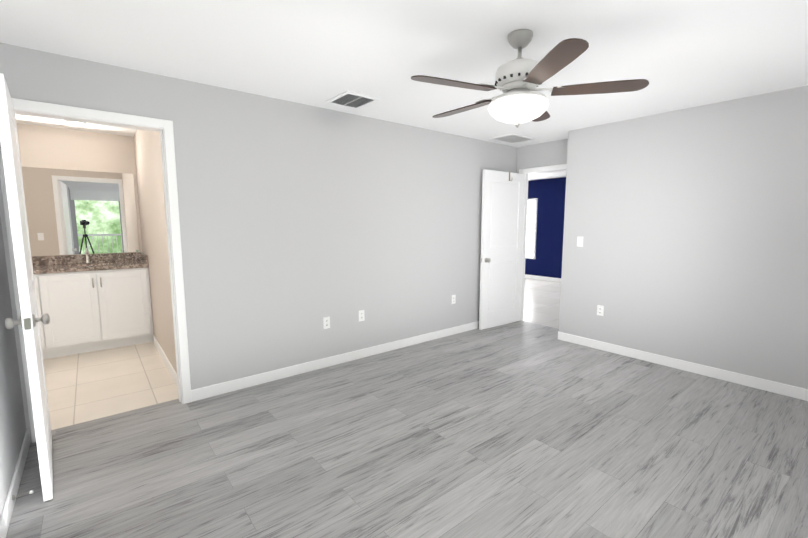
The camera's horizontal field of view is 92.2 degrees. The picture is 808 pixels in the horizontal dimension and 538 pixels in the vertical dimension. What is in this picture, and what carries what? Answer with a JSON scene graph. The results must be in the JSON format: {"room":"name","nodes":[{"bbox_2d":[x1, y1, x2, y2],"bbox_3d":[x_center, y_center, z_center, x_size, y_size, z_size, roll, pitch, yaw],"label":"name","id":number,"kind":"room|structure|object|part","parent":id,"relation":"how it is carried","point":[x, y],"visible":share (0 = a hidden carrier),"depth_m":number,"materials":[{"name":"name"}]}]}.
{"room":"empty bedroom","nodes":[
{"label":"empty bedroom","id":0,"kind":"room"},
{"bbox_2d":[0,216,25,517],"bbox_3d":[-1.121,0.105,0.671,0.120,2.440,4.240,-5,9,-39],"label":"wall","id":1,"kind":"structure","parent":0,"point":[12,426],"depth_m":2.15,"materials":[{"name":"grey paint"}]},
{"bbox_2d":[0,429,30,537],"bbox_3d":[-1.107,1.259,0.897,0.012,0.095,4.120,-5,9,-39],"label":"baseboard","id":2,"kind":"structure","parent":1,"relation":"attached to","point":[7,511],"depth_m":1.98,"materials":[{"name":"white wood"}]},
{"bbox_2d":[12,490,33,499],"bbox_3d":[-1.903,1.127,1.943,0.075,0.024,0.024,-5,9,-39],"label":"door stop","id":3,"kind":"object","parent":2,"relation":"attached to","point":[29,492],"visible":1,"depth_m":1.94,"materials":[{"name":"grey metal"}]},
{"bbox_2d":[16,123,141,256],"bbox_3d":[-4.132,-0.324,4.268,2.070,2.440,0.120,-5,9,-39],"label":"wall","id":4,"kind":"structure","parent":0,"point":[51,148],"depth_m":4.42,"materials":[{"name":"beige paint"}]},
{"bbox_2d":[21,167,139,255],"bbox_3d":[-4.085,-0.614,4.190,1.990,0.955,0.006,-5,9,-39],"label":"bathroom mirror","id":5,"kind":"object","parent":4,"relation":"attached to","point":[70,212],"visible":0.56,"depth_m":4.47,"materials":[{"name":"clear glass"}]},
{"bbox_2d":[32,253,139,264],"bbox_3d":[-4.086,-0.084,4.239,2.062,0.100,0.020,-5,9,-39],"label":"backsplash","id":6,"kind":"structure","parent":4,"relation":"attached to","point":[67,259],"depth_m":4.49,"materials":[{"name":"brown stone"}]},
{"bbox_2d":[133,129,176,372],"bbox_3d":[-2.523,-0.294,4.021,0.120,2.440,2.530,-5,9,-39],"label":"wall","id":7,"kind":"structure","parent":0,"point":[149,173],"depth_m":3.82,"materials":[{"name":"beige paint"}]},
{"bbox_2d":[140,253,147,264],"bbox_3d":[-3.110,-0.133,4.653,0.020,0.100,0.556,-5,9,-39],"label":"backsplash","id":8,"kind":"structure","parent":7,"relation":"attached to","point":[143,257],"depth_m":4.53,"materials":[{"name":"brown stone"}]},
{"bbox_2d":[153,335,177,386],"bbox_3d":[-2.357,0.907,3.852,0.012,0.095,1.840,-5,9,-39],"label":"baseboard","id":9,"kind":"structure","parent":7,"relation":"attached to","point":[172,371],"depth_m":3.81,"materials":[{"name":"white wood"}]},
{"bbox_2d":[0,43,517,442],"bbox_3d":[-0.905,-0.248,3.628,6.520,2.440,0.120,-5,9,-39],"label":"wall","id":10,"kind":"structure","parent":0,"point":[307,219],"depth_m":3.48,"materials":[{"name":"grey paint"}]},
{"bbox_2d":[0,73,52,501],"bbox_3d":[-2.048,0.115,2.144,0.159,2.055,0.785,-5,9,-39],"label":"bathroom door","id":11,"kind":"structure","parent":10,"relation":"in","point":[29,320],"depth_m":1.89,"materials":[{"name":"white wood"}]},
{"bbox_2d":[0,98,191,442],"bbox_3d":[-2.073,0.016,2.708,0.915,2.135,0.150,-5,9,-39],"label":"trim","id":12,"kind":"structure","parent":10,"relation":"attached to","point":[164,128],"depth_m":2.81,"materials":[{"name":"white wood"}]},
{"bbox_2d":[323,317,329,328],"bbox_3d":[-0.748,0.522,3.764,0.070,0.114,0.008,-5,9,-39],"label":"electrical outlet","id":13,"kind":"object","parent":10,"relation":"attached to","point":[326,322],"visible":1,"depth_m":3.76,"materials":[{"name":"white plastic"}]},
{"bbox_2d":[191,321,478,401],"bbox_3d":[-0.050,0.845,4.368,4.190,0.095,0.012,-5,9,-39],"label":"baseboard","id":14,"kind":"structure","parent":10,"relation":"attached to","point":[232,385],"depth_m":3.73,"materials":[{"name":"white wood"}]},
{"bbox_2d":[359,310,364,321],"bbox_3d":[-0.436,0.482,4.013,0.070,0.114,0.008,-5,9,-39],"label":"electrical outlet","id":15,"kind":"object","parent":10,"relation":"attached to","point":[361,316],"visible":1,"depth_m":4.01,"materials":[{"name":"white plastic"}]},
{"bbox_2d":[452,295,455,303],"bbox_3d":[0.621,0.381,4.861,0.070,0.114,0.008,-5,9,-39],"label":"electrical outlet","id":16,"kind":"object","parent":10,"relation":"attached to","point":[453,299],"visible":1,"depth_m":4.86,"materials":[{"name":"white plastic"}]},
{"bbox_2d":[479,169,524,329],"bbox_3d":[1.317,-0.254,5.232,0.817,2.058,0.167,-5,9,-39],"label":"hall door","id":17,"kind":"structure","parent":10,"relation":"in","point":[501,240],"depth_m":5.18,"materials":[{"name":"white wood"}]},
{"bbox_2d":[0,0,807,180],"bbox_3d":[0.749,-1.632,4.511,10.600,0.100,8.340,-5,9,-39],"label":"ceiling","id":18,"kind":"structure","parent":0,"point":[680,54],"depth_m":2.33,"materials":[{"name":"white paint"}]},
{"bbox_2d":[65,120,85,124],"bbox_3d":[-3.419,-1.521,4.045,0.170,0.008,0.170,-5,9,-39],"label":"recessed light","id":19,"kind":"object","parent":18,"relation":"in","point":[76,123],"visible":0.9,"depth_m":4.03,"materials":[{"name":"white"}]},
{"bbox_2d":[325,91,379,108],"bbox_3d":[-0.440,-1.431,3.308,0.320,0.013,0.360,-5,9,-39],"label":"ceiling vent","id":20,"kind":"object","parent":18,"relation":"in","point":[350,99],"visible":0.98,"depth_m":3.29,"materials":[{"name":"white metal"}]},
{"bbox_2d":[489,133,536,143],"bbox_3d":[1.350,-1.612,4.821,0.480,0.013,0.360,-5,9,-39],"label":"ceiling vent","id":21,"kind":"object","parent":18,"relation":"in","point":[513,138],"visible":1,"depth_m":4.81,"materials":[{"name":"white metal"}]},
{"bbox_2d":[411,29,648,127],"bbox_3d":[0.609,-1.058,2.227,1.260,0.500,1.216,-5,9,-39],"label":"fan","id":22,"kind":"object","parent":18,"relation":"hanging from","point":[519,75],"depth_m":2.09,"materials":[{"name":"brown wood"}]},
{"bbox_3d":[0.646,-0.890,2.211,0.330,0.108,0.330,-5,9,-39],"label":"fan shade","id":23,"kind":"part","parent":22,"relation":"part of","materials":[{"name":"white glass"}]},
{"bbox_2d":[6,278,807,537],"bbox_3d":[0.749,0.890,4.811,10.400,0.100,8.140,-5,9,-39],"label":"floor","id":24,"kind":"structure","parent":0,"point":[521,429],"depth_m":2.42,"materials":[{"name":"grey wood"}]},
{"bbox_2d":[34,265,152,358],"bbox_3d":[-3.903,0.477,4.077,2.062,0.895,0.602,-5,9,-39],"label":"bathroom vanity","id":25,"kind":"object","parent":24,"relation":"on","point":[87,302],"depth_m":4.19,"materials":[{"name":"white wood"}]},
{"bbox_2d":[33,261,143,272],"bbox_3d":[-3.908,0.012,4.028,2.062,0.040,0.586,-5,9,-39],"label":"countertop","id":26,"kind":"structure","parent":25,"relation":"on","point":[95,264],"depth_m":4.27,"materials":[{"name":"brown stone"}]},
{"bbox_2d":[84,249,91,264],"bbox_3d":[-3.658,-0.147,4.492,0.056,0.166,0.142,-5,9,-39],"label":"faucet","id":27,"kind":"object","parent":26,"relation":"on","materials":[{"name":"silver metal"}]},
{"bbox_2d":[517,139,567,172],"bbox_3d":[1.919,-0.437,5.214,0.120,2.440,0.945,-5,9,-39],"label":"wall","id":28,"kind":"structure","parent":0,"point":[551,153],"depth_m":5.11,"materials":[{"name":"grey paint"}]},
{"bbox_2d":[519,164,566,319],"bbox_3d":[1.946,-0.281,5.199,0.150,2.135,0.940,-5,9,-39],"label":"trim","id":29,"kind":"structure","parent":28,"relation":"attached to","point":[546,169],"depth_m":5.44,"materials":[{"name":"white wood"}]},
{"bbox_2d":[525,177,565,277],"bbox_3d":[3.961,-0.868,8.834,0.120,2.440,5.640,-5,9,-39],"label":"wall","id":30,"kind":"structure","parent":0,"point":[549,194],"depth_m":9.33,"materials":[{"name":"blue paint"}]},
{"bbox_2d":[526,198,537,258],"bbox_3d":[3.009,-1.021,9.867,0.050,1.490,0.790,-5,9,-39],"label":"window","id":31,"kind":"structure","parent":30,"relation":"in","point":[532,207],"depth_m":9.68,"materials":[{"name":"white"}]},
{"bbox_2d":[525,274,560,281],"bbox_3d":[3.910,0.301,8.932,0.012,0.095,5.400,-5,9,-39],"label":"baseboard","id":32,"kind":"structure","parent":30,"relation":"attached to","point":[543,278],"depth_m":9.53,"materials":[{"name":"white wood"}]},
{"bbox_2d":[559,85,807,388],"bbox_3d":[3.066,-0.233,3.504,0.500,2.440,3.175,-5,9,-39],"label":"wall","id":33,"kind":"structure","parent":0,"point":[689,226],"depth_m":3.56,"materials":[{"name":"grey paint"}]},
{"bbox_2d":[577,236,582,246],"bbox_3d":[1.999,-0.311,4.417,0.009,0.114,0.070,-5,9,-39],"label":"light switch","id":34,"kind":"object","parent":33,"relation":"attached to","point":[579,241],"visible":1,"depth_m":4.42,"materials":[{"name":"white plastic"}]},
{"bbox_2d":[597,305,603,315],"bbox_3d":[2.169,0.458,4.297,0.008,0.114,0.070,-5,9,-39],"label":"electrical outlet","id":35,"kind":"object","parent":33,"relation":"attached to","point":[600,310],"visible":1,"depth_m":4.29,"materials":[{"name":"white plastic"}]},
{"bbox_2d":[558,332,807,400],"bbox_3d":[2.867,0.951,3.483,0.012,0.095,3.175,-5,9,-39],"label":"baseboard","id":36,"kind":"structure","parent":33,"relation":"attached to","point":[762,384],"depth_m":3.64,"materials":[{"name":"white wood"}]}
]}

